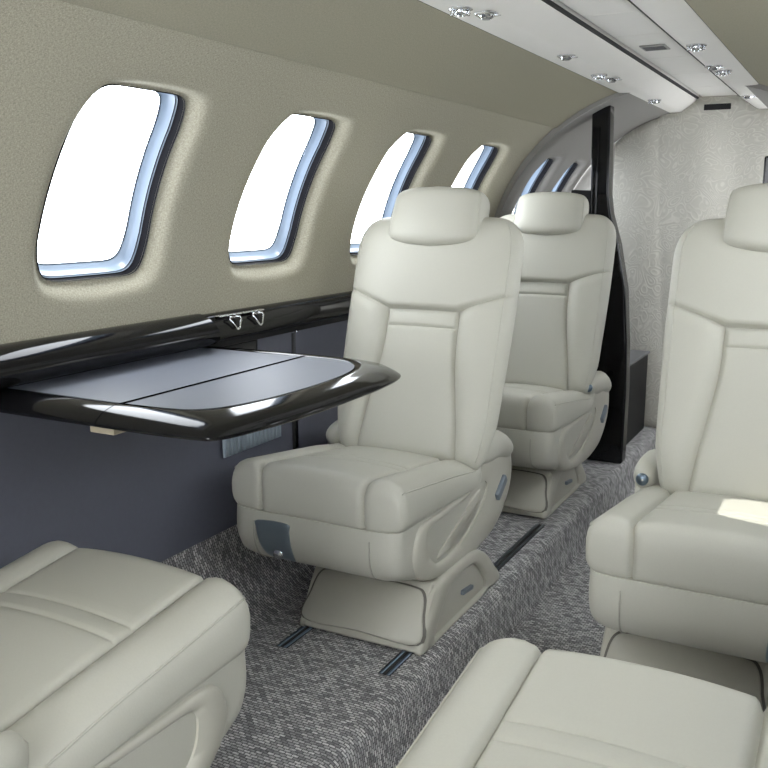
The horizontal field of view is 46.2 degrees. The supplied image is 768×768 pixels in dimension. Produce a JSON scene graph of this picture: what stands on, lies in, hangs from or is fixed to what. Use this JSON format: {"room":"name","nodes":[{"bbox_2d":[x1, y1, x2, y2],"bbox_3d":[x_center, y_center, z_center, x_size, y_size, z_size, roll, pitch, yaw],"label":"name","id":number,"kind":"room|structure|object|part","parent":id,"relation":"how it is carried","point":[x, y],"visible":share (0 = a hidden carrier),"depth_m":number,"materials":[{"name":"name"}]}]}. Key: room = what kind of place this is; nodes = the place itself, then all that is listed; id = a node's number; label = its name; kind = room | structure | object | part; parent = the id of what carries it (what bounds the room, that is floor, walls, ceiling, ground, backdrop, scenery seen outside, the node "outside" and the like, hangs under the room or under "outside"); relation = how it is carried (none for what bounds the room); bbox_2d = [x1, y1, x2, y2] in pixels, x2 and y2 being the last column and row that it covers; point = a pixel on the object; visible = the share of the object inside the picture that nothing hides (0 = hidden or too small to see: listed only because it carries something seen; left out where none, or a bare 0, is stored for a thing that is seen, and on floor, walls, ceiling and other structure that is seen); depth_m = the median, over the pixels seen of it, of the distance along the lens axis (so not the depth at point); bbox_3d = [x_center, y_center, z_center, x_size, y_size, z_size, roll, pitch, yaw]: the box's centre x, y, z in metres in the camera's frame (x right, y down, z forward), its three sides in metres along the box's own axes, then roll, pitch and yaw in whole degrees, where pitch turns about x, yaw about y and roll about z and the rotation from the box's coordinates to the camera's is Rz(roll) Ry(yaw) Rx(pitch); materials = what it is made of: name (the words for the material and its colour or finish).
{"room":"aircraft cabin","nodes":[
{"label":"aircraft cabin","id":0,"kind":"room"},
{"bbox_2d":[0,0,668,568],"bbox_3d":[-0.332,-0.183,2.107,0.765,1.454,6.306,6,12,27],"label":"wall","id":1,"kind":"structure","parent":0,"point":[382,71],"depth_m":2.23,"materials":[{"name":"plastic"}]},
{"bbox_3d":[-0.977,-0.247,1.105,0.314,0.636,1.324,6,12,27],"label":"liner panel","id":2,"kind":"part","parent":1,"relation":"part of","materials":[{"name":"fabric"}]},
{"bbox_2d":[0,314,220,387],"bbox_3d":[-1.246,0.147,0.940,0.105,0.105,3.302,6,12,27],"label":"ledge","id":3,"kind":"object","parent":1,"relation":"attached to","point":[26,361],"visible":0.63,"depth_m":2.00,"materials":[{"name":"black paint"}]},
{"bbox_2d":[36,84,185,281],"bbox_3d":[-0.613,-0.445,2.010,0.236,0.425,0.338,6,12,27],"label":"window","id":4,"kind":"structure","parent":1,"relation":"in","point":[154,159],"depth_m":2.14,"materials":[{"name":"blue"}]},
{"bbox_3d":[-0.638,-0.464,2.021,0.177,0.388,0.300,6,12,27],"label":"pane frame","id":5,"kind":"part","parent":4,"relation":"part of","materials":[{"name":"blue"}]},
{"bbox_3d":[-1.177,0.391,1.262,0.040,0.650,3.842,6,12,27],"label":"panel","id":6,"kind":"part","parent":1,"relation":"part of","materials":[{"name":"plastic"}]},
{"bbox_2d":[0,346,400,441],"bbox_3d":[-0.368,0.002,2.009,0.663,0.049,0.796,6,12,27],"label":"folding table","id":7,"kind":"object","parent":1,"relation":"attached to","point":[206,393],"visible":1,"depth_m":1.83,"materials":[{"name":"black paint"}]},
{"bbox_2d":[224,340,257,349],"bbox_3d":[-0.427,-0.100,2.610,0.016,0.050,0.200,6,12,27],"label":"table slot","id":8,"kind":"object","parent":1,"relation":"attached to","point":[253,344],"visible":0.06,"depth_m":2.64,"materials":[{"name":"black paint"}]},
{"bbox_2d":[222,425,280,457],"bbox_3d":[-0.395,0.147,2.727,0.012,0.090,0.290,6,12,27],"label":"air vent","id":9,"kind":"object","parent":1,"relation":"in","point":[231,446],"visible":0.55,"depth_m":2.70,"materials":[{"name":"grey metal"}]},
{"bbox_2d":[202,291,351,346],"bbox_3d":[0.012,-0.312,3.313,0.064,0.100,2.137,6,12,27],"label":"ledge","id":10,"kind":"object","parent":1,"relation":"attached to","point":[284,317],"visible":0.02,"depth_m":2.69,"materials":[{"name":"black paint"}]},
{"bbox_2d":[215,312,241,329],"bbox_3d":[-0.417,-0.168,2.452,0.029,0.045,0.100,6,12,27],"label":"hook","id":11,"kind":"object","parent":10,"relation":"attached to","point":[236,313],"visible":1,"depth_m":2.45,"materials":[{"name":"silver metal"}]},
{"bbox_3d":[-0.422,-0.188,2.451,0.016,0.004,0.100,6,12,27],"label":"hook plate","id":12,"kind":"part","parent":11,"relation":"part of","materials":[{"name":"silver metal"}]},
{"bbox_2d":[241,309,263,325],"bbox_3d":[-0.367,-0.185,2.543,0.029,0.045,0.100,6,12,27],"label":"hook","id":13,"kind":"object","parent":10,"relation":"attached to","point":[255,310],"visible":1,"depth_m":2.54,"materials":[{"name":"silver metal"}]},
{"bbox_3d":[-0.373,-0.206,2.542,0.016,0.004,0.100,6,12,27],"label":"hook plate","id":14,"kind":"part","parent":13,"relation":"part of","materials":[{"name":"silver metal"}]},
{"bbox_2d":[229,114,334,265],"bbox_3d":[-0.303,-0.557,2.585,0.236,0.425,0.338,6,12,27],"label":"window","id":15,"kind":"structure","parent":1,"relation":"in","point":[316,146],"depth_m":2.73,"materials":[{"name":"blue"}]},
{"bbox_3d":[-0.328,-0.576,2.595,0.177,0.388,0.300,6,12,27],"label":"pane frame","id":16,"kind":"part","parent":15,"relation":"part of","materials":[{"name":"blue"}]},
{"bbox_3d":[0.300,-0.140,3.993,0.035,0.650,2.446,6,12,27],"label":"panel","id":17,"kind":"part","parent":1,"relation":"part of","materials":[{"name":"plastic"}]},
{"bbox_2d":[350,132,430,254],"bbox_3d":[0.007,-0.668,3.159,0.236,0.425,0.338,6,12,27],"label":"window","id":18,"kind":"structure","parent":1,"relation":"in","point":[420,144],"depth_m":3.27,"materials":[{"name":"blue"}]},
{"bbox_3d":[-0.018,-0.687,3.169,0.177,0.388,0.300,6,12,27],"label":"pane frame","id":19,"kind":"part","parent":18,"relation":"part of","materials":[{"name":"blue"}]},
{"bbox_2d":[463,145,497,189],"bbox_3d":[0.317,-0.780,3.733,0.236,0.425,0.338,6,12,27],"label":"window","id":20,"kind":"structure","parent":1,"relation":"in","point":[486,157],"depth_m":3.84,"materials":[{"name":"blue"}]},
{"bbox_3d":[0.590,-0.812,4.006,0.314,0.636,0.071,6,12,27],"label":"liner panel","id":21,"kind":"part","parent":1,"relation":"part of","materials":[{"name":"plastic"}]},
{"bbox_2d":[513,158,552,213],"bbox_3d":[0.673,-0.890,4.348,0.231,0.413,0.246,6,12,27],"label":"window","id":22,"kind":"structure","parent":1,"relation":"in","point":[531,186],"depth_m":4.42,"materials":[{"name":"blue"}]},
{"bbox_2d":[551,162,577,191],"bbox_3d":[0.870,-0.961,4.713,0.231,0.413,0.246,6,12,27],"label":"window","id":23,"kind":"structure","parent":1,"relation":"in","point":[562,181],"depth_m":4.78,"materials":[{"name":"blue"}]},
{"bbox_2d":[160,426,655,767],"bbox_3d":[0.179,0.736,2.010,1.812,0.388,6.294,6,12,27],"label":"floor","id":24,"kind":"structure","parent":0,"point":[322,700],"depth_m":2.48,"materials":[{"name":"carpet"}]},
{"bbox_2d":[0,540,249,767],"bbox_3d":[-0.760,0.518,1.217,0.564,0.810,1.277,6,12,27],"label":"seat","id":25,"kind":"object","parent":24,"relation":"on","point":[108,659],"visible":1,"depth_m":1.49,"materials":[{"name":"beige leather"}]},
{"bbox_2d":[0,548,202,731],"bbox_3d":[-0.586,0.443,1.537,0.324,0.146,0.528,6,12,27],"label":"seat cushion","id":26,"kind":"object","parent":25,"relation":"on","point":[64,612],"depth_m":1.55,"materials":[{"name":"beige leather"}]},
{"bbox_3d":[-0.464,0.612,1.284,0.049,0.316,0.742,6,12,27],"label":"arm","id":27,"kind":"part","parent":25,"relation":"part of","materials":[{"name":"beige leather"}]},
{"bbox_2d":[276,626,313,648],"bbox_3d":[0.017,0.598,2.943,0.034,0.003,1.240,6,12,27],"label":"track","id":28,"kind":"object","parent":24,"relation":"on","point":[302,631],"visible":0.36,"depth_m":2.46,"materials":[{"name":"black metal"}]},
{"bbox_2d":[232,186,523,655],"bbox_3d":[0.013,0.040,2.621,0.595,1.214,0.831,6,12,27],"label":"seat","id":29,"kind":"object","parent":24,"relation":"on","point":[392,514],"visible":1,"depth_m":2.61,"materials":[{"name":"beige leather"}]},
{"bbox_3d":[-0.287,0.415,2.400,0.115,0.115,0.040,6,12,27],"label":"metal plate","id":30,"kind":"part","parent":29,"relation":"part of","materials":[{"name":"grey metal"}]},
{"bbox_2d":[273,550,283,559],"bbox_3d":[-0.281,0.451,2.393,0.032,0.032,0.012,6,12,27],"label":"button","id":31,"kind":"object","parent":29,"relation":"attached to","point":[277,554],"depth_m":2.39,"materials":[{"name":"silver metal"}]},
{"bbox_2d":[262,446,439,528],"bbox_3d":[-0.069,0.248,2.537,0.324,0.146,0.528,6,12,27],"label":"seat cushion","id":32,"kind":"object","parent":29,"relation":"on","point":[330,487],"depth_m":2.34,"materials":[{"name":"beige leather"}]},
{"bbox_3d":[0.085,0.034,2.713,0.326,0.407,0.132,6,12,27],"label":"lumbar panel","id":33,"kind":"part","parent":29,"relation":"part of","materials":[{"name":"beige leather"}]},
{"bbox_3d":[0.148,-0.371,2.755,0.554,0.277,0.160,6,12,27],"label":"shoulder panel","id":34,"kind":"part","parent":29,"relation":"part of","materials":[{"name":"beige leather"}]},
{"bbox_3d":[0.232,0.353,2.615,0.049,0.316,0.742,6,12,27],"label":"arm","id":35,"kind":"part","parent":29,"relation":"part of","materials":[{"name":"beige leather"}]},
{"bbox_3d":[0.364,0.321,2.800,0.016,0.069,0.082,6,12,27],"label":"recline lever","id":36,"kind":"part","parent":29,"relation":"part of","materials":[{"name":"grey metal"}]},
{"bbox_2d":[378,523,544,675],"bbox_3d":[0.291,0.625,2.801,0.034,0.003,1.240,6,12,27],"label":"track","id":37,"kind":"object","parent":24,"relation":"on","point":[400,658],"visible":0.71,"depth_m":2.98,"materials":[{"name":"black metal"}]},
{"bbox_2d":[496,192,615,518],"bbox_3d":[0.565,-0.159,3.633,0.564,1.217,0.831,6,12,27],"label":"seat","id":38,"kind":"object","parent":24,"relation":"on","point":[553,413],"visible":0.56,"depth_m":3.65,"materials":[{"name":"beige leather"}]},
{"bbox_2d":[497,383,563,429],"bbox_3d":[0.497,0.053,3.542,0.324,0.146,0.528,6,12,27],"label":"seat cushion","id":39,"kind":"object","parent":38,"relation":"on","point":[517,404],"depth_m":3.28,"materials":[{"name":"beige leather"}]},
{"bbox_3d":[0.622,-0.164,3.729,0.326,0.408,0.126,6,12,27],"label":"lumbar panel","id":40,"kind":"part","parent":38,"relation":"part of","materials":[{"name":"beige leather"}]},
{"bbox_3d":[0.681,-0.570,3.765,0.554,0.279,0.156,6,12,27],"label":"shoulder panel","id":41,"kind":"part","parent":38,"relation":"part of","materials":[{"name":"beige leather"}]},
{"bbox_3d":[0.798,0.158,3.621,0.049,0.316,0.742,6,12,27],"label":"arm","id":42,"kind":"part","parent":38,"relation":"part of","materials":[{"name":"beige leather"}]},
{"bbox_3d":[0.930,0.126,3.806,0.016,0.069,0.082,6,12,27],"label":"recline lever","id":43,"kind":"part","parent":38,"relation":"part of","materials":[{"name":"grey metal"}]},
{"bbox_2d":[396,638,767,767],"bbox_3d":[0.099,0.599,0.803,0.564,0.810,1.277,6,12,27],"label":"seat","id":44,"kind":"object","parent":24,"relation":"on","point":[514,704],"visible":1,"depth_m":1.22,"materials":[{"name":"beige leather"}]},
{"bbox_2d":[626,350,649,444],"bbox_3d":[1.019,0.065,4.582,0.500,0.418,0.660,6,12,27],"label":"base cabinet","id":45,"kind":"object","parent":24,"relation":"on","point":[638,359],"visible":0.24,"depth_m":4.57,"materials":[{"name":"black plastic"}]},
{"bbox_2d":[630,350,649,365],"bbox_3d":[1.019,-0.134,4.543,0.500,0.012,0.660,6,12,27],"label":"countertop","id":46,"kind":"structure","parent":45,"relation":"on","point":[635,355],"depth_m":4.58,"materials":[{"name":"grey"}]},
{"bbox_2d":[571,105,767,463],"bbox_3d":[1.201,-0.408,3.947,1.380,1.591,0.090,6,12,27],"label":"wall","id":47,"kind":"structure","parent":24,"relation":"on","point":[614,361],"depth_m":4.02,"materials":[{"name":"black paint"}]},
{"bbox_3d":[0.770,-0.277,4.211,0.400,1.233,0.050,6,12,27],"label":"divider panel","id":48,"kind":"part","parent":47,"relation":"part of","materials":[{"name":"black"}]},
{"bbox_2d":[586,183,767,711],"bbox_3d":[0.878,0.127,2.171,0.603,1.214,0.831,6,12,27],"label":"seat","id":49,"kind":"object","parent":24,"relation":"on","point":[678,580],"visible":0.98,"depth_m":2.23,"materials":[{"name":"beige leather"}]},
{"bbox_2d":[632,491,767,604],"bbox_3d":[0.792,0.335,2.089,0.324,0.146,0.528,6,12,27],"label":"seat cushion","id":50,"kind":"object","parent":49,"relation":"on","point":[689,547],"depth_m":1.90,"materials":[{"name":"beige leather"}]},
{"bbox_3d":[1.017,-0.283,2.303,0.554,0.277,0.160,6,12,27],"label":"shoulder panel","id":51,"kind":"part","parent":49,"relation":"part of","materials":[{"name":"beige leather"}]},
{"bbox_3d":[0.954,0.122,2.261,0.326,0.407,0.132,6,12,27],"label":"lumbar panel","id":52,"kind":"part","parent":49,"relation":"part of","materials":[{"name":"beige leather"}]},
{"bbox_3d":[0.835,0.529,1.816,0.115,0.115,0.040,6,12,27],"label":"metal plate","id":53,"kind":"part","parent":49,"relation":"part of","materials":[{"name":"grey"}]},
{"bbox_2d":[418,0,767,112],"bbox_3d":[0.179,-0.872,1.697,1.100,0.116,6.354,6,12,27],"label":"ceiling","id":54,"kind":"structure","parent":0,"point":[606,36],"depth_m":2.77,"materials":[{"name":"white plastic"}]},
{"bbox_2d":[448,6,472,16],"bbox_3d":[0.184,-0.896,2.171,0.059,0.017,0.064,6,12,27],"label":"air nozzle","id":55,"kind":"object","parent":54,"relation":"attached to","point":[458,11],"visible":1,"depth_m":2.16,"materials":[{"name":"silver metal"}]},
{"bbox_2d":[474,11,500,19],"bbox_3d":[0.253,-0.908,2.224,0.062,0.014,0.062,-4,12,-20],"label":"recessed light","id":56,"kind":"object","parent":54,"relation":"in","point":[483,15],"visible":1,"depth_m":2.21,"materials":[{"name":"silver metal"}]},
{"bbox_2d":[557,54,577,60],"bbox_3d":[0.574,-1.027,2.834,0.062,0.014,0.062,-4,12,-20],"label":"recessed light","id":57,"kind":"object","parent":54,"relation":"in","point":[564,57],"visible":1,"depth_m":2.82,"materials":[{"name":"silver metal"}]},
{"bbox_2d":[591,74,606,79],"bbox_3d":[0.774,-1.105,3.241,0.059,0.017,0.064,6,12,27],"label":"air nozzle","id":58,"kind":"object","parent":54,"relation":"attached to","point":[594,76],"visible":1,"depth_m":3.23,"materials":[{"name":"silver metal"}]},
{"bbox_3d":[0.562,-1.028,2.402,0.170,0.012,0.355,6,12,27],"label":"ceiling panel","id":59,"kind":"part","parent":54,"relation":"part of","materials":[{"name":"white plastic"}]},
{"bbox_2d":[604,77,621,82],"bbox_3d":[0.843,-1.123,3.327,0.062,0.014,0.062,-4,12,-20],"label":"recessed light","id":60,"kind":"object","parent":54,"relation":"in","point":[608,79],"visible":0.98,"depth_m":3.31,"materials":[{"name":"silver metal"}]},
{"bbox_3d":[0.730,-1.089,2.715,0.170,0.012,0.355,6,12,27],"label":"ceiling panel","id":61,"kind":"part","parent":54,"relation":"part of","materials":[{"name":"white plastic"}]},
{"bbox_3d":[0.929,-1.161,3.083,0.170,0.012,0.485,6,12,27],"label":"ceiling panel","id":62,"kind":"part","parent":54,"relation":"part of","materials":[{"name":"white plastic"}]},
{"bbox_2d":[647,99,660,103],"bbox_3d":[1.194,-1.248,3.978,0.059,0.017,0.064,6,12,27],"label":"air nozzle","id":63,"kind":"object","parent":54,"relation":"attached to","point":[652,101],"visible":1,"depth_m":3.96,"materials":[{"name":"silver metal"}]},
{"bbox_2d":[639,44,669,50],"bbox_3d":[0.927,-1.150,3.081,0.085,0.006,0.100,6,12,27],"label":"ceiling vent","id":64,"kind":"object","parent":54,"relation":"in","point":[656,47],"visible":1,"depth_m":3.06,"materials":[{"name":"grey"}]},
{"bbox_3d":[1.149,-1.240,3.491,0.170,0.012,0.445,6,12,27],"label":"ceiling panel","id":65,"kind":"part","parent":54,"relation":"part of","materials":[{"name":"white plastic"}]},
{"bbox_2d":[686,43,706,51],"bbox_3d":[0.921,-0.990,2.654,0.059,0.017,0.064,6,12,27],"label":"air nozzle","id":66,"kind":"object","parent":54,"relation":"attached to","point":[695,47],"visible":1,"depth_m":2.64,"materials":[{"name":"silver metal"}]},
{"bbox_3d":[1.360,-1.316,3.881,0.170,0.012,0.445,6,12,27],"label":"ceiling panel","id":67,"kind":"part","parent":54,"relation":"part of","materials":[{"name":"white plastic"}]},
{"bbox_3d":[0.349,-0.845,1.610,0.184,0.096,6.292,6,12,27],"label":"ceiling panel","id":68,"kind":"part","parent":54,"relation":"part of","materials":[{"name":"white plastic"}]},
{"bbox_3d":[1.559,-1.387,4.249,0.170,0.012,0.393,6,12,27],"label":"ceiling panel","id":69,"kind":"part","parent":54,"relation":"part of","materials":[{"name":"white plastic"}]},
{"bbox_2d":[704,65,724,70],"bbox_3d":[1.114,-1.067,3.042,0.062,0.014,0.062,-4,12,-20],"label":"recessed light","id":70,"kind":"object","parent":54,"relation":"in","point":[709,67],"visible":1,"depth_m":3.03,"materials":[{"name":"silver metal"}]},
{"bbox_2d":[714,69,731,75],"bbox_3d":[1.183,-1.085,3.140,0.059,0.017,0.064,6,12,27],"label":"air nozzle","id":71,"kind":"object","parent":54,"relation":"attached to","point":[721,72],"visible":0.99,"depth_m":3.12,"materials":[{"name":"silver metal"}]},
{"bbox_2d":[740,95,756,98],"bbox_3d":[1.551,-1.222,3.837,0.062,0.014,0.062,-4,12,-20],"label":"recessed light","id":72,"kind":"object","parent":54,"relation":"in","point":[742,96],"visible":1,"depth_m":3.82,"materials":[{"name":"silver metal"}]},
{"bbox_2d":[514,95,757,208],"bbox_3d":[1.659,-0.588,4.596,2.100,2.200,0.020,6,12,27],"label":"wall","id":73,"kind":"structure","parent":0,"point":[584,183],"depth_m":4.80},
{"bbox_2d":[613,96,767,426],"bbox_3d":[1.726,-0.495,4.526,1.200,1.835,0.034,6,12,27],"label":"wall","id":74,"kind":"structure","parent":0,"point":[673,172],"depth_m":4.58,"materials":[{"name":"grey fabric"}]},
{"bbox_2d":[704,103,730,109],"bbox_3d":[1.621,-1.348,4.376,0.125,0.028,0.008,6,12,27],"label":"slot vent","id":75,"kind":"object","parent":74,"relation":"attached to","point":[722,106],"visible":1,"depth_m":4.37,"materials":[{"name":"black"}]},
{"bbox_2d":[685,0,767,107],"bbox_3d":[0.690,-0.079,1.576,0.765,1.454,6.306,6,12,27],"label":"wall","id":76,"kind":"structure","parent":0,"point":[741,26],"depth_m":2.26,"materials":[{"name":"plastic"}]}
]}

